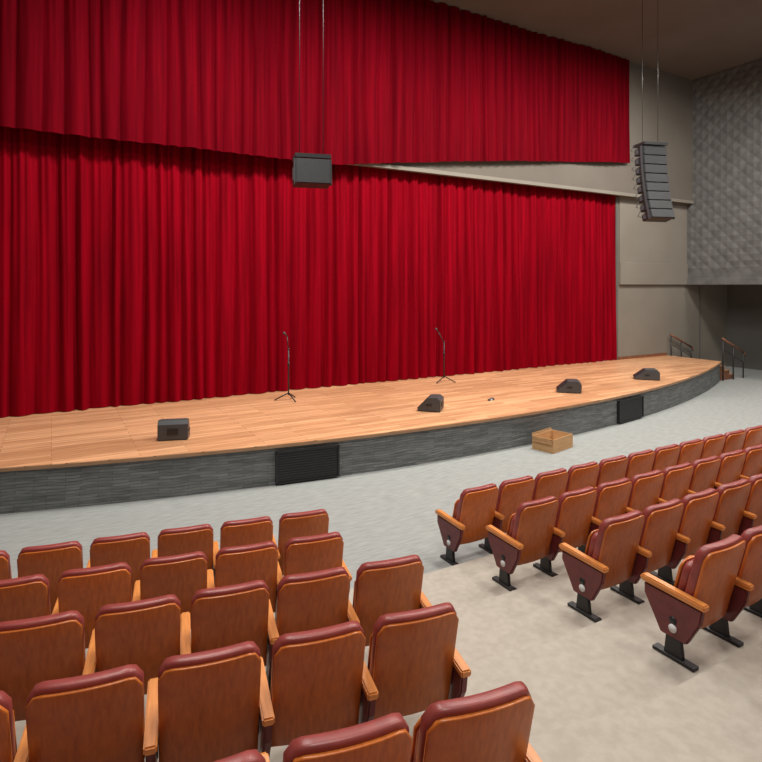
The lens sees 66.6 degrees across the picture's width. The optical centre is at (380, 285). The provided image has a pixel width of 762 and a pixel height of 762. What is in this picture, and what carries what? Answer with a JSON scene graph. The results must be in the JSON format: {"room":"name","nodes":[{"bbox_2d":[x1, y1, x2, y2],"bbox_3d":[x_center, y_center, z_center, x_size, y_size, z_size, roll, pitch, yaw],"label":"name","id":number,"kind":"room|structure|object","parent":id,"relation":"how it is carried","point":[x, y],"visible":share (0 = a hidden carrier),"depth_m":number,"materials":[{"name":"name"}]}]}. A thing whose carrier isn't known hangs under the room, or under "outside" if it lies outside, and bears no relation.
{"room":"auditorium","nodes":[
{"label":"auditorium","id":0,"kind":"room"},
{"bbox_2d":[0,126,616,417],"bbox_3d":[-0.362,-0.398,15.589,19.929,6.005,0.292,0,0,-30],"label":"stage curtain","id":1,"kind":"object","parent":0,"point":[132,273],"depth_m":14.16,"materials":[{"name":"red fabric"}]},
{"bbox_2d":[0,366,761,614],"bbox_3d":[4.854,3.400,6.438,34.200,0.200,24.400,0,0,-30],"label":"floor","id":2,"kind":"structure","parent":0,"point":[380,515],"depth_m":9.01,"materials":[{"name":"grey carpet"}]},
{"bbox_2d":[0,550,11,579],"bbox_3d":[-3.712,2.841,5.332,0.625,0.915,0.557,0,0,-19],"label":"seat","id":3,"kind":"object","parent":2,"relation":"on","point":[5,567],"visible":0.27,"depth_m":5.22,"materials":[{"name":"brown wood"}]},
{"bbox_2d":[17,541,82,613],"bbox_3d":[-3.150,2.841,5.526,0.625,0.915,0.557,0,0,-19],"label":"seat","id":4,"kind":"object","parent":2,"relation":"on","point":[51,560],"visible":0.38,"depth_m":5.33,"materials":[{"name":"brown wood"}]},
{"bbox_2d":[86,532,149,598],"bbox_3d":[-2.589,2.841,5.721,0.625,0.915,0.557,0,0,-19],"label":"seat","id":5,"kind":"object","parent":2,"relation":"on","point":[133,549],"visible":0.38,"depth_m":5.52,"materials":[{"name":"brown wood"}]},
{"bbox_2d":[151,524,213,569],"bbox_3d":[-2.028,2.841,5.915,0.625,0.915,0.557,0,0,-19],"label":"seat","id":6,"kind":"object","parent":2,"relation":"on","point":[183,540],"visible":0.51,"depth_m":5.70,"materials":[{"name":"brown wood"}]},
{"bbox_2d":[213,516,272,584],"bbox_3d":[-1.466,2.841,6.109,0.625,0.915,0.557,0,0,-19],"label":"seat","id":7,"kind":"object","parent":2,"relation":"on","point":[233,533],"visible":0.36,"depth_m":5.89,"materials":[{"name":"brown wood"}]},
{"bbox_2d":[273,509,328,574],"bbox_3d":[-0.874,2.841,6.318,0.664,0.915,0.548,0,0,-19],"label":"seat","id":8,"kind":"object","parent":2,"relation":"on","point":[314,522],"visible":0.44,"depth_m":6.08,"materials":[{"name":"brown wood"}]},
{"bbox_2d":[0,355,720,513],"bbox_3d":[0.512,2.958,14.080,25.660,0.683,6.180,0,0,-30],"label":"stage","id":9,"kind":"object","parent":2,"relation":"on","point":[110,454],"visible":0.96,"depth_m":11.04,"materials":[{"name":"wood"}]},
{"bbox_2d":[157,418,189,441],"bbox_3d":[-3.556,2.446,9.964,0.514,0.341,0.340,0,0,-12],"label":"stage monitor speaker","id":10,"kind":"object","parent":9,"relation":"on","point":[177,428],"depth_m":9.82},
{"bbox_2d":[274,332,295,401],"bbox_3d":[-2.117,1.828,13.230,0.545,1.572,0.523,0,0,-30],"label":"microphone stand","id":11,"kind":"object","parent":9,"relation":"on","point":[284,333],"visible":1,"depth_m":13.27,"materials":[{"name":"black metal"}]},
{"bbox_2d":[275,445,339,484],"bbox_3d":[-1.234,3.005,9.800,1.100,0.530,0.075,0,0,-23],"label":"vent grille","id":12,"kind":"object","parent":9,"relation":"attached to","point":[297,465],"depth_m":9.77,"materials":[{"name":"black metal"}]},
{"bbox_2d":[417,394,443,411],"bbox_3d":[1.056,2.469,12.273,0.509,0.296,0.504,0,0,15],"label":"stage monitor speaker","id":13,"kind":"object","parent":9,"relation":"on","point":[434,402],"depth_m":12.05},
{"bbox_2d":[435,328,455,382],"bbox_3d":[1.660,1.873,15.765,0.534,1.482,0.537,0,0,-30],"label":"microphone stand","id":14,"kind":"object","parent":9,"relation":"on","point":[444,376],"visible":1,"depth_m":15.74,"materials":[{"name":"black metal"}]},
{"bbox_2d":[556,379,581,392],"bbox_3d":[4.657,2.472,14.376,0.594,0.289,0.504,0,0,14],"label":"stage monitor speaker","id":15,"kind":"object","parent":9,"relation":"on","point":[568,385],"depth_m":14.15},
{"bbox_2d":[617,396,643,423],"bbox_3d":[6.100,3.005,14.170,1.150,0.530,0.075,0,0,-39],"label":"vent grille","id":16,"kind":"object","parent":9,"relation":"attached to","point":[629,409],"depth_m":14.11,"materials":[{"name":"black metal"}]},
{"bbox_2d":[633,368,659,380],"bbox_3d":[7.465,2.472,16.317,0.678,0.289,0.484,0,0,18],"label":"stage monitor speaker","id":17,"kind":"object","parent":9,"relation":"on","point":[653,374],"depth_m":16.10},
{"bbox_2d":[15,547,761,761],"bbox_3d":[6.769,2.400,3.066,33.560,1.800,16.644,0,0,-30],"label":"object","id":18,"kind":"structure","parent":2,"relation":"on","point":[600,691],"depth_m":4.29,"materials":[{"name":"beige carpet"}]},
{"bbox_2d":[0,691,16,761],"bbox_3d":[-2.123,2.392,2.866,0.625,0.915,0.557,0,0,-19],"label":"seat","id":19,"kind":"object","parent":18,"relation":"on","point":[8,744],"visible":0.92,"depth_m":2.78,"materials":[{"name":"brown wood"}]},
{"bbox_2d":[0,574,50,621],"bbox_3d":[-2.934,2.692,4.596,0.625,0.915,0.557,0,0,-19],"label":"seat","id":20,"kind":"object","parent":18,"relation":"on","point":[26,597],"visible":0.54,"depth_m":4.43,"materials":[{"name":"brown wood"}]},
{"bbox_2d":[0,610,85,721],"bbox_3d":[-2.264,2.542,3.822,0.625,0.915,0.557,0,0,-19],"label":"seat","id":21,"kind":"object","parent":18,"relation":"on","point":[33,651],"visible":0.83,"depth_m":3.64,"materials":[{"name":"brown wood"}]},
{"bbox_2d":[14,664,144,761],"bbox_3d":[-1.562,2.392,3.060,0.625,0.915,0.557,0,0,-19],"label":"seat","id":22,"kind":"object","parent":18,"relation":"on","point":[98,716],"visible":1,"depth_m":2.87,"materials":[{"name":"brown wood"}]},
{"bbox_2d":[52,562,131,648],"bbox_3d":[-2.373,2.692,4.790,0.625,0.915,0.557,0,0,-19],"label":"seat","id":23,"kind":"object","parent":18,"relation":"on","point":[85,591],"visible":0.49,"depth_m":4.59,"materials":[{"name":"brown wood"}]},
{"bbox_2d":[82,594,179,694],"bbox_3d":[-1.703,2.542,4.017,0.625,0.915,0.557,0,0,-19],"label":"seat","id":24,"kind":"object","parent":18,"relation":"on","point":[144,633],"visible":0.7,"depth_m":3.82,"materials":[{"name":"brown wood"}]},
{"bbox_2d":[132,551,206,630],"bbox_3d":[-1.811,2.692,4.984,0.625,0.915,0.557,0,0,-19],"label":"seat","id":25,"kind":"object","parent":18,"relation":"on","point":[182,575],"visible":0.56,"depth_m":4.79,"materials":[{"name":"brown wood"}]},
{"bbox_2d":[143,641,260,761],"bbox_3d":[-1.000,2.392,3.255,0.625,0.915,0.557,0,0,-19],"label":"seat","id":26,"kind":"object","parent":18,"relation":"on","point":[203,706],"visible":0.99,"depth_m":3.08,"materials":[{"name":"brown wood"}]},
{"bbox_2d":[181,580,268,666],"bbox_3d":[-1.141,2.542,4.211,0.625,0.915,0.557,0,0,-19],"label":"seat","id":27,"kind":"object","parent":18,"relation":"on","point":[224,616],"visible":0.69,"depth_m":4.01,"materials":[{"name":"brown wood"}]},
{"bbox_2d":[214,749,265,761],"bbox_3d":[-0.784,2.241,2.324,0.625,0.915,0.557,0,0,-19],"label":"seat","id":28,"kind":"object","parent":18,"relation":"on","point":[254,755],"visible":1,"depth_m":2.20,"materials":[{"name":"red leather"}]},
{"bbox_2d":[207,541,277,612],"bbox_3d":[-1.250,2.692,5.179,0.625,0.915,0.557,0,0,-19],"label":"seat","id":29,"kind":"object","parent":18,"relation":"on","point":[234,565],"visible":0.64,"depth_m":4.98,"materials":[{"name":"brown wood"}]},
{"bbox_2d":[266,567,349,691],"bbox_3d":[-0.580,2.542,4.405,0.625,0.915,0.557,0,0,-19],"label":"seat","id":30,"kind":"object","parent":18,"relation":"on","point":[317,599],"visible":0.75,"depth_m":4.20,"materials":[{"name":"brown wood"}]},
{"bbox_2d":[258,621,365,757],"bbox_3d":[-0.439,2.392,3.449,0.625,0.915,0.557,0,0,-19],"label":"seat","id":31,"kind":"object","parent":18,"relation":"on","point":[316,674],"visible":0.94,"depth_m":3.27,"materials":[{"name":"brown wood"}]},
{"bbox_2d":[275,532,351,621],"bbox_3d":[-0.657,2.692,5.387,0.664,0.915,0.548,0,0,-19],"label":"seat","id":32,"kind":"object","parent":18,"relation":"on","point":[306,554],"visible":0.48,"depth_m":5.16,"materials":[{"name":"brown wood"}]},
{"bbox_2d":[260,712,411,761],"bbox_3d":[-0.223,2.241,2.518,0.625,0.915,0.557,0,0,-19],"label":"seat","id":33,"kind":"object","parent":18,"relation":"on","point":[387,738],"visible":0.99,"depth_m":2.31,"materials":[{"name":"brown wood"}]},
{"bbox_2d":[347,554,431,645],"bbox_3d":[0.013,2.542,4.614,0.664,0.915,0.548,0,0,-19],"label":"seat","id":34,"kind":"object","parent":18,"relation":"on","point":[394,585],"visible":0.69,"depth_m":4.40,"materials":[{"name":"brown wood"}]},
{"bbox_2d":[358,602,470,723],"bbox_3d":[0.153,2.392,3.657,0.664,0.915,0.548,0,0,-19],"label":"seat","id":35,"kind":"object","parent":18,"relation":"on","point":[414,661],"visible":0.84,"depth_m":3.47,"materials":[{"name":"brown wood"}]},
{"bbox_2d":[410,681,542,761],"bbox_3d":[0.370,2.241,2.727,0.664,0.915,0.548,0,0,-19],"label":"seat","id":36,"kind":"object","parent":18,"relation":"on","point":[494,725],"visible":0.94,"depth_m":2.50,"materials":[{"name":"brown wood"}]},
{"bbox_2d":[486,496,558,590],"bbox_3d":[1.528,2.692,6.229,0.625,0.915,0.557,0,0,-30],"label":"seat","id":37,"kind":"object","parent":18,"relation":"on","point":[528,537],"visible":0.97,"depth_m":6.06,"materials":[{"name":"brown wood"}]},
{"bbox_2d":[533,486,596,576],"bbox_3d":[2.045,2.692,6.523,0.625,0.915,0.557,0,0,-30],"label":"seat","id":38,"kind":"object","parent":18,"relation":"on","point":[576,507],"visible":0.77,"depth_m":6.33,"materials":[{"name":"brown wood"}]},
{"bbox_2d":[559,510,644,622],"bbox_3d":[2.087,2.542,5.448,0.625,0.915,0.557,0,0,-30],"label":"seat","id":39,"kind":"object","parent":18,"relation":"on","point":[608,560],"visible":1,"depth_m":5.28,"materials":[{"name":"brown wood"}]},
{"bbox_2d":[578,478,631,553],"bbox_3d":[2.561,2.692,6.816,0.625,0.915,0.557,0,0,-30],"label":"seat","id":40,"kind":"object","parent":18,"relation":"on","point":[612,498],"visible":0.57,"depth_m":6.60,"materials":[{"name":"brown wood"}]},
{"bbox_2d":[625,470,663,513],"bbox_3d":[3.078,2.692,7.109,0.625,0.915,0.557,0,0,-30],"label":"seat","id":41,"kind":"object","parent":18,"relation":"on","point":[646,487],"visible":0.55,"depth_m":6.89,"materials":[{"name":"brown wood"}]},
{"bbox_2d":[610,498,683,604],"bbox_3d":[2.603,2.542,5.742,0.625,0.915,0.557,0,0,-30],"label":"seat","id":42,"kind":"object","parent":18,"relation":"on","point":[662,520],"visible":0.68,"depth_m":5.54,"materials":[{"name":"brown wood"}]},
{"bbox_2d":[658,462,692,503],"bbox_3d":[3.594,2.692,7.403,0.625,0.915,0.557,0,0,-30],"label":"seat","id":43,"kind":"object","parent":18,"relation":"on","point":[677,478],"visible":0.52,"depth_m":7.18,"materials":[{"name":"brown wood"}]},
{"bbox_2d":[649,488,718,585],"bbox_3d":[3.120,2.542,6.035,0.625,0.915,0.557,0,0,-30],"label":"seat","id":44,"kind":"object","parent":18,"relation":"on","point":[699,509],"visible":0.7,"depth_m":5.83,"materials":[{"name":"brown wood"}]},
{"bbox_2d":[640,534,745,672],"bbox_3d":[2.472,2.392,4.569,0.625,0.915,0.557,0,0,-30],"label":"seat","id":45,"kind":"object","parent":18,"relation":"on","point":[699,597],"visible":1,"depth_m":4.40,"materials":[{"name":"brown wood"}]},
{"bbox_2d":[687,455,720,494],"bbox_3d":[4.111,2.692,7.696,0.625,0.915,0.557,0,0,-30],"label":"seat","id":46,"kind":"object","parent":18,"relation":"on","point":[705,471],"visible":0.44,"depth_m":7.48,"materials":[{"name":"brown wood"}]},
{"bbox_2d":[685,525,761,647],"bbox_3d":[2.988,2.392,4.862,0.625,0.915,0.557,0,0,-30],"label":"seat","id":47,"kind":"object","parent":18,"relation":"on","point":[747,590],"visible":0.6,"depth_m":4.62,"materials":[{"name":"brown wood"}]},
{"bbox_2d":[706,479,750,543],"bbox_3d":[3.636,2.542,6.329,0.625,0.915,0.557,0,0,-30],"label":"seat","id":48,"kind":"object","parent":18,"relation":"on","point":[733,496],"visible":0.53,"depth_m":6.11,"materials":[{"name":"brown wood"}]},
{"bbox_2d":[714,449,745,488],"bbox_3d":[4.627,2.692,7.990,0.625,0.915,0.557,0,0,-30],"label":"seat","id":49,"kind":"object","parent":18,"relation":"on","point":[731,465],"visible":0.48,"depth_m":7.77,"materials":[{"name":"brown wood"}]},
{"bbox_2d":[738,474,761,535],"bbox_3d":[4.153,2.542,6.622,0.625,0.915,0.557,0,0,-30],"label":"seat","id":50,"kind":"object","parent":18,"relation":"on","point":[752,515],"visible":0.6,"depth_m":6.36,"materials":[{"name":"brown wood"}]},
{"bbox_2d":[739,444,761,479],"bbox_3d":[5.144,2.692,8.283,0.625,0.915,0.557,0,0,-30],"label":"seat","id":51,"kind":"object","parent":18,"relation":"on","point":[752,465],"visible":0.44,"depth_m":8.04,"materials":[{"name":"brown wood"}]},
{"bbox_2d":[744,599,761,617],"bbox_3d":[3.505,2.392,5.155,0.625,0.915,0.557,0,0,-30],"label":"seat","id":52,"kind":"object","parent":18,"relation":"on","point":[756,608],"visible":0.03,"depth_m":5.03,"materials":[{"name":"brown metal"}]},
{"bbox_2d":[435,483,498,565],"bbox_3d":[1.057,2.841,7.060,0.625,0.915,0.557,0,0,-30],"label":"seat","id":53,"kind":"object","parent":2,"relation":"on","point":[475,508],"visible":0.95,"depth_m":6.89,"materials":[{"name":"brown wood"}]},
{"bbox_2d":[479,475,534,553],"bbox_3d":[1.573,2.841,7.353,0.625,0.915,0.557,0,0,-30],"label":"seat","id":54,"kind":"object","parent":2,"relation":"on","point":[512,492],"visible":0.63,"depth_m":7.14,"materials":[{"name":"brown wood"}]},
{"bbox_2d":[532,468,567,500],"bbox_3d":[2.090,2.841,7.646,0.625,0.915,0.557,0,0,-30],"label":"seat","id":55,"kind":"object","parent":2,"relation":"on","point":[550,483],"visible":0.36,"depth_m":7.43,"materials":[{"name":"brown wood"}]},
{"bbox_2d":[532,427,572,453],"bbox_3d":[3.491,3.140,11.828,0.800,0.320,0.500,0,0,-42],"label":"wooden crate","id":56,"kind":"object","parent":2,"relation":"on","point":[548,440],"visible":1,"depth_m":11.69,"materials":[{"name":"brown wood"}]},
{"bbox_2d":[565,461,598,491],"bbox_3d":[2.606,2.841,7.940,0.625,0.915,0.557,0,0,-30],"label":"seat","id":57,"kind":"object","parent":2,"relation":"on","point":[580,476],"visible":0.31,"depth_m":7.72,"materials":[{"name":"brown wood"}]},
{"bbox_2d":[595,455,627,489],"bbox_3d":[3.123,2.841,8.233,0.625,0.915,0.557,0,0,-30],"label":"seat","id":58,"kind":"object","parent":2,"relation":"on","point":[610,469],"visible":0.27,"depth_m":8.01,"materials":[{"name":"brown wood"}]},
{"bbox_2d":[625,449,654,479],"bbox_3d":[3.639,2.841,8.527,0.625,0.915,0.557,0,0,-30],"label":"seat","id":59,"kind":"object","parent":2,"relation":"on","point":[641,462],"visible":0.38,"depth_m":8.30,"materials":[{"name":"brown wood"}]},
{"bbox_2d":[652,444,679,470],"bbox_3d":[4.156,2.841,8.820,0.625,0.915,0.557,0,0,-30],"label":"seat","id":60,"kind":"object","parent":2,"relation":"on","point":[665,456],"visible":0.29,"depth_m":8.59,"materials":[{"name":"brown wood"}]},
{"bbox_2d":[669,333,693,357],"bbox_3d":[11.507,2.543,22.178,1.447,1.513,0.068,0,0,-30],"label":"stair handrail","id":61,"kind":"object","parent":2,"relation":"on","point":[670,334],"visible":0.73,"depth_m":22.14,"materials":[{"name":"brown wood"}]},
{"bbox_2d":[676,439,702,464],"bbox_3d":[4.672,2.841,9.114,0.625,0.915,0.557,0,0,-30],"label":"seat","id":62,"kind":"object","parent":2,"relation":"on","point":[690,451],"visible":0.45,"depth_m":8.88,"materials":[{"name":"brown wood"}]},
{"bbox_2d":[700,434,724,458],"bbox_3d":[5.189,2.841,9.407,0.625,0.915,0.557,0,0,-30],"label":"seat","id":63,"kind":"object","parent":2,"relation":"on","point":[712,445],"visible":0.31,"depth_m":9.18,"materials":[{"name":"brown wood"}]},
{"bbox_2d":[720,365,734,380],"bbox_3d":[11.763,3.043,21.191,0.920,0.513,1.770,0,0,-30],"label":"steps","id":64,"kind":"structure","parent":2,"relation":"on","point":[727,375],"depth_m":20.43,"materials":[{"name":"brown wood"}]},
{"bbox_2d":[721,337,745,380],"bbox_3d":[12.465,2.543,20.491,1.447,1.513,0.068,0,0,-30],"label":"stair handrail","id":65,"kind":"object","parent":2,"relation":"on","point":[722,338],"visible":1,"depth_m":20.45,"materials":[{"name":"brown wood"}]},
{"bbox_2d":[722,429,745,452],"bbox_3d":[5.705,2.841,9.700,0.625,0.915,0.557,0,0,-30],"label":"seat","id":66,"kind":"object","parent":2,"relation":"on","point":[734,440],"visible":0.33,"depth_m":9.47,"materials":[{"name":"brown wood"}]},
{"bbox_2d":[742,425,761,449],"bbox_3d":[6.221,2.841,9.994,0.625,0.915,0.557,0,0,-30],"label":"seat","id":67,"kind":"object","parent":2,"relation":"on","point":[753,437],"visible":0.36,"depth_m":9.76,"materials":[{"name":"brown wood"}]},
{"bbox_2d":[346,62,726,365],"bbox_3d":[-0.365,-2.300,15.624,33.600,11.200,0.650,0,0,-30],"label":"wall","id":68,"kind":"structure","parent":0,"point":[656,301],"depth_m":21.35,"materials":[{"name":"beige paint"}]},
{"bbox_2d":[354,163,693,203],"bbox_3d":[5.370,-3.205,18.485,15.200,0.110,0.040,0,0,-30],"label":"trim","id":69,"kind":"structure","parent":68,"relation":"attached to","point":[380,165],"depth_m":17.48,"materials":[{"name":"beige paint"}]},
{"bbox_2d":[615,197,617,359],"bbox_3d":[8.341,-0.267,20.523,0.100,5.767,0.030,0,0,-30],"label":"trim","id":70,"kind":"structure","parent":68,"relation":"attached to","point":[616,198],"depth_m":20.51,"materials":[{"name":"paint"}]},
{"bbox_2d":[618,353,666,359],"bbox_3d":[9.593,2.567,21.235,2.740,0.100,0.030,0,0,-30],"label":"baseboard","id":71,"kind":"structure","parent":68,"relation":"attached to","point":[656,354],"depth_m":21.18,"materials":[{"name":"brown wood"}]},
{"bbox_2d":[699,285,699,358],"bbox_3d":[12.612,1.625,22.956,0.050,3.350,0.020,0,0,-30],"label":"trim","id":72,"kind":"structure","parent":68,"relation":"attached to","point":[699,285],"depth_m":22.94,"materials":[{"name":"paint"}]},
{"bbox_2d":[431,0,761,79],"bbox_3d":[4.854,-8.000,6.438,34.200,0.200,24.400,0,0,-30],"label":"ceiling","id":73,"kind":"structure","parent":0,"point":[689,39],"depth_m":17.66,"materials":[{"name":"paint"}]},
{"bbox_2d":[292,0,331,188],"bbox_3d":[-1.288,-4.871,10.769,0.690,6.057,0.551,0,0,-15],"label":"loudspeaker","id":74,"kind":"object","parent":73,"relation":"hanging from","point":[309,170],"visible":1,"depth_m":10.57,"materials":[{"name":"black plastic"}]},
{"bbox_2d":[0,0,629,164],"bbox_3d":[-1.771,-5.470,14.257,24.042,4.820,0.222,0,0,-30],"label":"curtain valance","id":75,"kind":"object","parent":73,"relation":"hanging from","point":[405,81],"visible":1,"depth_m":14.33,"materials":[{"name":"red fabric"}]},
{"bbox_2d":[631,0,674,221],"bbox_3d":[7.423,-4.821,15.785,0.895,6.158,0.800,0,0,-12],"label":"speaker","id":76,"kind":"object","parent":73,"relation":"hanging from","point":[656,206],"visible":1,"depth_m":15.66},
{"bbox_2d":[687,58,761,284],"bbox_3d":[18.376,-4.031,13.740,2.870,7.962,21.740,0,0,-30],"label":"wall","id":77,"kind":"structure","parent":0,"point":[724,220],"depth_m":21.11,"materials":[{"name":"grey fabric"}]},
{"bbox_2d":[727,285,761,369],"bbox_3d":[19.592,-2.300,14.810,0.300,11.200,24.400,0,0,-30],"label":"wall","id":78,"kind":"structure","parent":0,"point":[744,302],"depth_m":23.26,"materials":[{"name":"paint"}]}
]}

